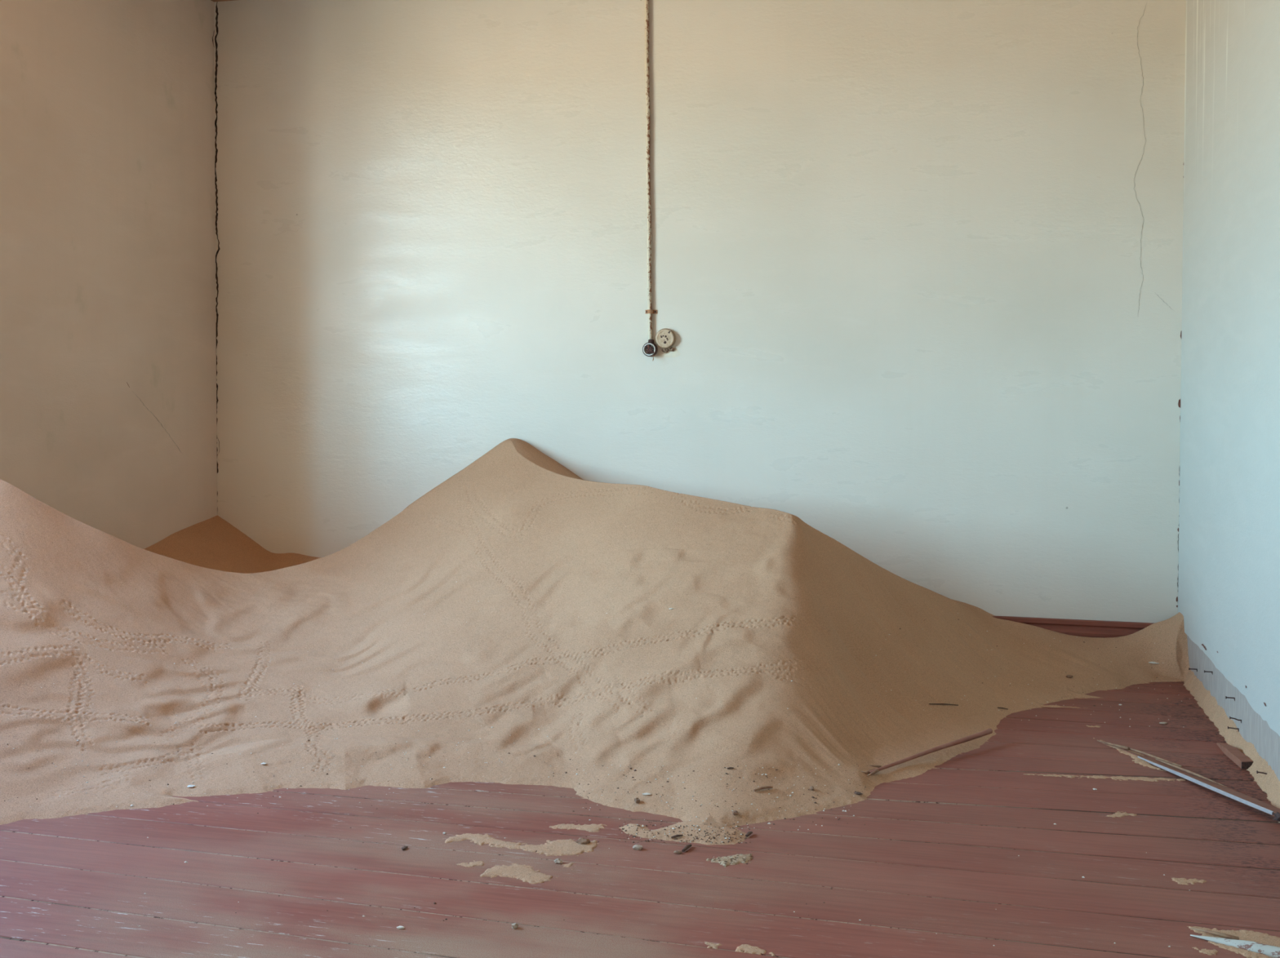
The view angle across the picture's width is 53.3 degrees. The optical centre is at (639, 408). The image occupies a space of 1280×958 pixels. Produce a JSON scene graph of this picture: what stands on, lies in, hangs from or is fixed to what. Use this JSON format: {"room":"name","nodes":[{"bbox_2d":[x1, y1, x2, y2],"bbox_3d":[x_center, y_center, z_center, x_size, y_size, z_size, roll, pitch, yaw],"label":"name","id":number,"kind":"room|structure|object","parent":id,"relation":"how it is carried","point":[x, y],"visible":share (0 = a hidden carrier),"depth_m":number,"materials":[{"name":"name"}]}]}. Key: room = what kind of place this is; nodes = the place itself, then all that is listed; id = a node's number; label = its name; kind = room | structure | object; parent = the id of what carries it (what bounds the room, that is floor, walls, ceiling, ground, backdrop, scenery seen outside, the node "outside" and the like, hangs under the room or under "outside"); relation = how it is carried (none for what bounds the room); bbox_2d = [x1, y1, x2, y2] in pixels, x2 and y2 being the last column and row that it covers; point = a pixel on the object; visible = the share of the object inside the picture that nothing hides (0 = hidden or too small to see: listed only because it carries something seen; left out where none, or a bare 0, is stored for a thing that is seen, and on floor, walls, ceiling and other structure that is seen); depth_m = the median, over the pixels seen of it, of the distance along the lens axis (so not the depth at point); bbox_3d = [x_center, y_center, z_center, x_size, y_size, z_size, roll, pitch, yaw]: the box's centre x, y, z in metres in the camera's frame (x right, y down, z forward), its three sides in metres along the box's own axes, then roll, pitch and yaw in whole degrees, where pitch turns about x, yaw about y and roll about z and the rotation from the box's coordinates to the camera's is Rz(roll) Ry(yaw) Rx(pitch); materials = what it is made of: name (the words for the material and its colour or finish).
{"room":"abandoned house room","nodes":[
{"label":"abandoned house room","id":0,"kind":"room"},
{"bbox_2d":[0,0,217,549],"bbox_3d":[-3.495,-0.348,2.729,0.501,3.375,8.455,0,2,14],"label":"wall","id":1,"kind":"structure","parent":0,"point":[108,293],"depth_m":5.91,"materials":[{"name":"paint"}]},
{"bbox_2d":[210,0,235,1],"bbox_3d":[-0.930,-2.073,2.052,5.776,0.120,9.448,0,2,14],"label":"ceiling","id":2,"kind":"structure","parent":0,"point":[211,0],"depth_m":6.69,"materials":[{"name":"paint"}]},
{"bbox_2d":[0,681,1279,957],"bbox_3d":[-0.937,1.301,2.142,5.776,0.121,9.448,0,2,14],"label":"floor","id":3,"kind":"structure","parent":0,"point":[935,869],"depth_m":3.35,"materials":[{"name":"red paint"}]},
{"bbox_2d":[396,925,404,929],"bbox_3d":[-0.561,1.217,2.989,0.018,0.006,0.013,0,2,14],"label":"fragment","id":4,"kind":"object","parent":3,"relation":"on","point":[399,927],"visible":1,"depth_m":2.98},
{"bbox_2d":[456,860,484,867],"bbox_3d":[-0.446,1.210,3.386,0.076,0.006,0.056,0,2,14],"label":"sand patch","id":5,"kind":"object","parent":3,"relation":"on","point":[477,863],"visible":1,"depth_m":3.38,"materials":[{"name":"beige sand"}]},
{"bbox_2d":[511,923,518,929],"bbox_3d":[-0.293,1.215,2.993,0.015,0.014,0.015,0,2,14],"label":"clod","id":6,"kind":"object","parent":3,"relation":"on","point":[514,926],"visible":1,"depth_m":2.99,"materials":[{"name":"grey stone"}]},
{"bbox_2d":[479,863,552,884],"bbox_3d":[-0.310,1.211,3.323,0.204,0.008,0.124,0,2,14],"label":"sand patch","id":7,"kind":"object","parent":3,"relation":"on","point":[526,873],"visible":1,"depth_m":3.31,"materials":[{"name":"beige sand"}]},
{"bbox_2d":[444,833,598,856],"bbox_3d":[-0.336,1.205,3.534,0.436,0.009,0.144,0,2,14],"label":"sand patch","id":8,"kind":"object","parent":3,"relation":"on","point":[558,847],"visible":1,"depth_m":3.51,"materials":[{"name":"beige sand"}]},
{"bbox_2d":[575,837,591,844],"bbox_3d":[-0.158,1.199,3.528,0.034,0.021,0.029,1,2,42],"label":"clod","id":9,"kind":"object","parent":8,"relation":"on","point":[580,841],"visible":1,"depth_m":3.52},
{"bbox_2d":[554,858,562,864],"bbox_3d":[-0.217,1.204,3.391,0.026,0.016,0.016,1,2,30],"label":"clod","id":10,"kind":"object","parent":3,"relation":"on","point":[557,860],"visible":1,"depth_m":3.39,"materials":[{"name":"grey stone"}]},
{"bbox_2d":[562,862,575,870],"bbox_3d":[-0.189,1.211,3.372,0.044,0.006,0.044,0,2,14],"label":"sand patch","id":11,"kind":"object","parent":3,"relation":"on","point":[570,864],"visible":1,"depth_m":3.37,"materials":[{"name":"beige sand"}]},
{"bbox_2d":[549,823,607,832],"bbox_3d":[-0.179,1.202,3.664,0.164,0.008,0.072,0,2,14],"label":"sand patch","id":12,"kind":"object","parent":3,"relation":"on","point":[592,828],"visible":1,"depth_m":3.65,"materials":[{"name":"beige sand"}]},
{"bbox_2d":[632,844,642,850],"bbox_3d":[-0.007,1.202,3.490,0.022,0.014,0.025,-1,2,-44],"label":"clod","id":13,"kind":"object","parent":3,"relation":"on","point":[637,847],"visible":1,"depth_m":3.48,"materials":[{"name":"beige stone"}]},
{"bbox_2d":[0,438,1279,845],"bbox_3d":[-0.318,0.689,4.626,4.790,1.006,3.298,0,2,14],"label":"drift","id":14,"kind":"object","parent":3,"relation":"on","point":[514,546],"visible":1,"depth_m":4.72,"materials":[{"name":"beige sand"}]},
{"bbox_2d":[4,603,1170,946],"bbox_3d":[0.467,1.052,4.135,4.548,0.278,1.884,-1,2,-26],"label":"dark grit","id":15,"kind":"object","parent":14,"relation":"on","point":[434,903],"visible":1,"depth_m":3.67,"materials":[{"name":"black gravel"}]},
{"bbox_2d":[634,797,639,803],"bbox_3d":[-0.009,1.180,3.834,0.016,0.018,0.018,0,2,-19],"label":"clod","id":16,"kind":"object","parent":14,"relation":"on","point":[637,800],"visible":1,"depth_m":3.83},
{"bbox_2d":[671,835,683,838],"bbox_3d":[0.103,1.197,3.564,0.034,0.010,0.007,0,2,-11],"label":"twig","id":17,"kind":"object","parent":14,"relation":"on","point":[675,836],"visible":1,"depth_m":3.56,"materials":[{"name":"brown wood"}]},
{"bbox_2d":[732,810,738,815],"bbox_3d":[0.278,1.178,3.711,0.019,0.014,0.017,0,2,14],"label":"clod","id":18,"kind":"object","parent":14,"relation":"on","point":[735,812],"visible":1,"depth_m":3.71,"materials":[{"name":"brown soil"}]},
{"bbox_2d":[753,786,773,791],"bbox_3d":[0.373,1.148,3.855,0.069,0.011,0.008,-1,2,-28],"label":"twig","id":19,"kind":"object","parent":14,"relation":"on","point":[762,787],"visible":1,"depth_m":3.85,"materials":[{"name":"brown wood"}]},
{"bbox_2d":[853,791,862,795],"bbox_3d":[0.672,1.186,3.927,0.029,0.009,0.014,1,2,29],"label":"clod","id":20,"kind":"object","parent":14,"relation":"on","point":[855,793],"visible":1,"depth_m":3.92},
{"bbox_2d":[861,728,992,776],"bbox_3d":[0.971,1.151,4.286,0.676,0.033,0.032,-1,2,-40],"label":"stick","id":21,"kind":"object","parent":14,"relation":"on","point":[988,731],"visible":1,"depth_m":4.29,"materials":[{"name":"wood"}]},
{"bbox_2d":[928,703,958,706],"bbox_3d":[1.138,1.110,4.778,0.153,0.029,0.005,-1,2,-33],"label":"twig","id":22,"kind":"object","parent":14,"relation":"on","point":[929,704],"visible":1,"depth_m":4.78,"materials":[{"name":"brown wood"}]},
{"bbox_2d":[1147,662,1159,664],"bbox_3d":[2.221,1.102,5.521,0.050,0.010,0.016,1,2,33],"label":"fragment","id":23,"kind":"object","parent":14,"relation":"on","point":[1153,663],"visible":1,"depth_m":5.52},
{"bbox_2d":[673,850,682,854],"bbox_3d":[0.103,1.206,3.463,0.024,0.010,0.016,0,2,14],"label":"clod","id":24,"kind":"object","parent":3,"relation":"on","point":[677,852],"visible":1,"depth_m":3.46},
{"bbox_2d":[681,844,691,852],"bbox_3d":[0.128,1.201,3.487,0.010,0.011,0.049,1,2,33],"label":"twig","id":25,"kind":"object","parent":3,"relation":"on","point":[687,846],"visible":1,"depth_m":3.48,"materials":[{"name":"brown wood"}]},
{"bbox_2d":[705,942,721,949],"bbox_3d":[0.165,1.224,2.904,0.044,0.006,0.032,0,2,14],"label":"sand patch","id":26,"kind":"object","parent":3,"relation":"on","point":[711,944],"visible":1,"depth_m":2.90,"materials":[{"name":"beige sand"}]},
{"bbox_2d":[706,853,752,867],"bbox_3d":[0.251,1.208,3.416,0.146,0.011,0.078,-1,2,-26],"label":"sand patch","id":27,"kind":"object","parent":3,"relation":"on","point":[725,861],"visible":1,"depth_m":3.41,"materials":[{"name":"beige sand"}]},
{"bbox_2d":[745,831,752,837],"bbox_3d":[0.307,1.198,3.592,0.010,0.010,0.034,1,2,36],"label":"twig","id":28,"kind":"object","parent":3,"relation":"on","point":[748,833],"visible":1,"depth_m":3.59,"materials":[{"name":"brown wood"}]},
{"bbox_2d":[735,944,774,955],"bbox_3d":[0.261,1.224,2.880,0.092,0.007,0.048,0,2,14],"label":"sand patch","id":29,"kind":"object","parent":3,"relation":"on","point":[748,948],"visible":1,"depth_m":2.88,"materials":[{"name":"beige sand"}]},
{"bbox_2d":[1023,773,1186,782],"bbox_3d":[1.501,1.194,4.119,0.514,0.007,0.056,0,2,7],"label":"sand patch","id":30,"kind":"object","parent":3,"relation":"on","point":[1119,778],"visible":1,"depth_m":4.11,"materials":[{"name":"beige sand"}]},
{"bbox_2d":[1106,811,1137,817],"bbox_3d":[1.419,1.204,3.778,0.106,0.006,0.054,0,2,-13],"label":"sand patch","id":31,"kind":"object","parent":3,"relation":"on","point":[1118,814],"visible":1,"depth_m":3.77,"materials":[{"name":"beige sand"}]},
{"bbox_2d":[1093,737,1166,771],"bbox_3d":[1.683,1.186,4.380,0.084,0.010,0.399,0,2,-7],"label":"sand patch","id":32,"kind":"object","parent":3,"relation":"on","point":[1137,760],"visible":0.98,"depth_m":4.31,"materials":[{"name":"beige sand"}]},
{"bbox_2d":[1097,740,1279,822],"bbox_3d":[1.811,1.174,3.918,0.054,0.048,1.270,0,2,-15],"label":"batten","id":33,"kind":"object","parent":3,"relation":"on","point":[1175,769],"visible":1,"depth_m":4.02,"materials":[{"name":"paint"}]},
{"bbox_2d":[1171,877,1206,885],"bbox_3d":[1.413,1.217,3.275,0.088,0.007,0.052,0,2,14],"label":"sand patch","id":34,"kind":"object","parent":3,"relation":"on","point":[1180,881],"visible":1,"depth_m":3.28,"materials":[{"name":"beige sand"}]},
{"bbox_2d":[1191,946,1218,955],"bbox_3d":[1.277,1.227,2.880,0.060,0.006,0.040,0,2,14],"label":"sand patch","id":35,"kind":"object","parent":3,"relation":"on","point":[1205,951],"visible":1,"depth_m":2.88,"materials":[{"name":"beige sand"}]},
{"bbox_2d":[1186,926,1279,957],"bbox_3d":[1.402,1.224,2.912,0.297,0.010,0.168,1,2,28],"label":"sand patch","id":36,"kind":"object","parent":3,"relation":"on","point":[1243,935],"visible":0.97,"depth_m":2.93,"materials":[{"name":"beige sand"}]},
{"bbox_2d":[1216,742,1253,768],"bbox_3d":[2.018,1.174,4.347,0.038,0.027,0.279,0,2,7],"label":"wood block","id":37,"kind":"object","parent":3,"relation":"on","point":[1243,762],"visible":1,"depth_m":4.29,"materials":[{"name":"paint"}]},
{"bbox_2d":[1190,928,1279,957],"bbox_3d":[1.408,1.216,2.870,0.326,0.019,0.040,1,2,36],"label":"trim","id":38,"kind":"structure","parent":3,"relation":"on","point":[1273,952],"depth_m":2.89,"materials":[{"name":"paint"}]},
{"bbox_2d":[213,0,1186,622],"bbox_3d":[0.131,-0.439,6.442,5.776,3.375,0.501,0,2,14],"label":"wall","id":39,"kind":"structure","parent":0,"point":[916,265],"depth_m":6.09,"materials":[{"name":"paint"}]},
{"bbox_2d":[642,339,657,360],"bbox_3d":[0.048,-0.280,6.187,0.069,0.105,0.046,0,2,14],"label":"switch box","id":40,"kind":"object","parent":39,"relation":"attached to","point":[650,348],"visible":1,"depth_m":6.17,"materials":[{"name":"ceramic"}]},
{"bbox_2d":[644,0,657,340],"bbox_3d":[0.050,-1.194,6.172,0.064,1.773,0.026,0,2,14],"label":"conduit pipe","id":41,"kind":"object","parent":39,"relation":"attached to","point":[649,311],"visible":1,"depth_m":6.17,"materials":[{"name":"metal"}]},
{"bbox_2d":[655,328,675,348],"bbox_3d":[0.123,-0.337,6.173,0.099,0.099,0.032,0,2,14],"label":"wall socket","id":42,"kind":"object","parent":39,"relation":"attached to","point":[664,338],"visible":1,"depth_m":6.16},
{"bbox_2d":[662,346,675,353],"bbox_3d":[0.136,-0.280,6.182,0.065,0.031,0.023,0,2,14],"label":"lump","id":43,"kind":"object","parent":39,"relation":"attached to","point":[664,350],"visible":1,"depth_m":6.18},
{"bbox_2d":[991,616,1155,638],"bbox_3d":[0.065,1.037,6.224,4.776,0.195,0.030,0,2,14],"label":"baseboard","id":44,"kind":"structure","parent":39,"relation":"attached to","point":[1079,628],"depth_m":5.74,"materials":[{"name":"paint"}]},
{"bbox_2d":[1177,0,1279,781],"bbox_3d":[1.628,-0.303,1.471,0.501,3.375,8.448,0,2,14],"label":"wall","id":45,"kind":"structure","parent":0,"point":[1228,573],"depth_m":4.60,"materials":[{"name":"paint"}]}
]}

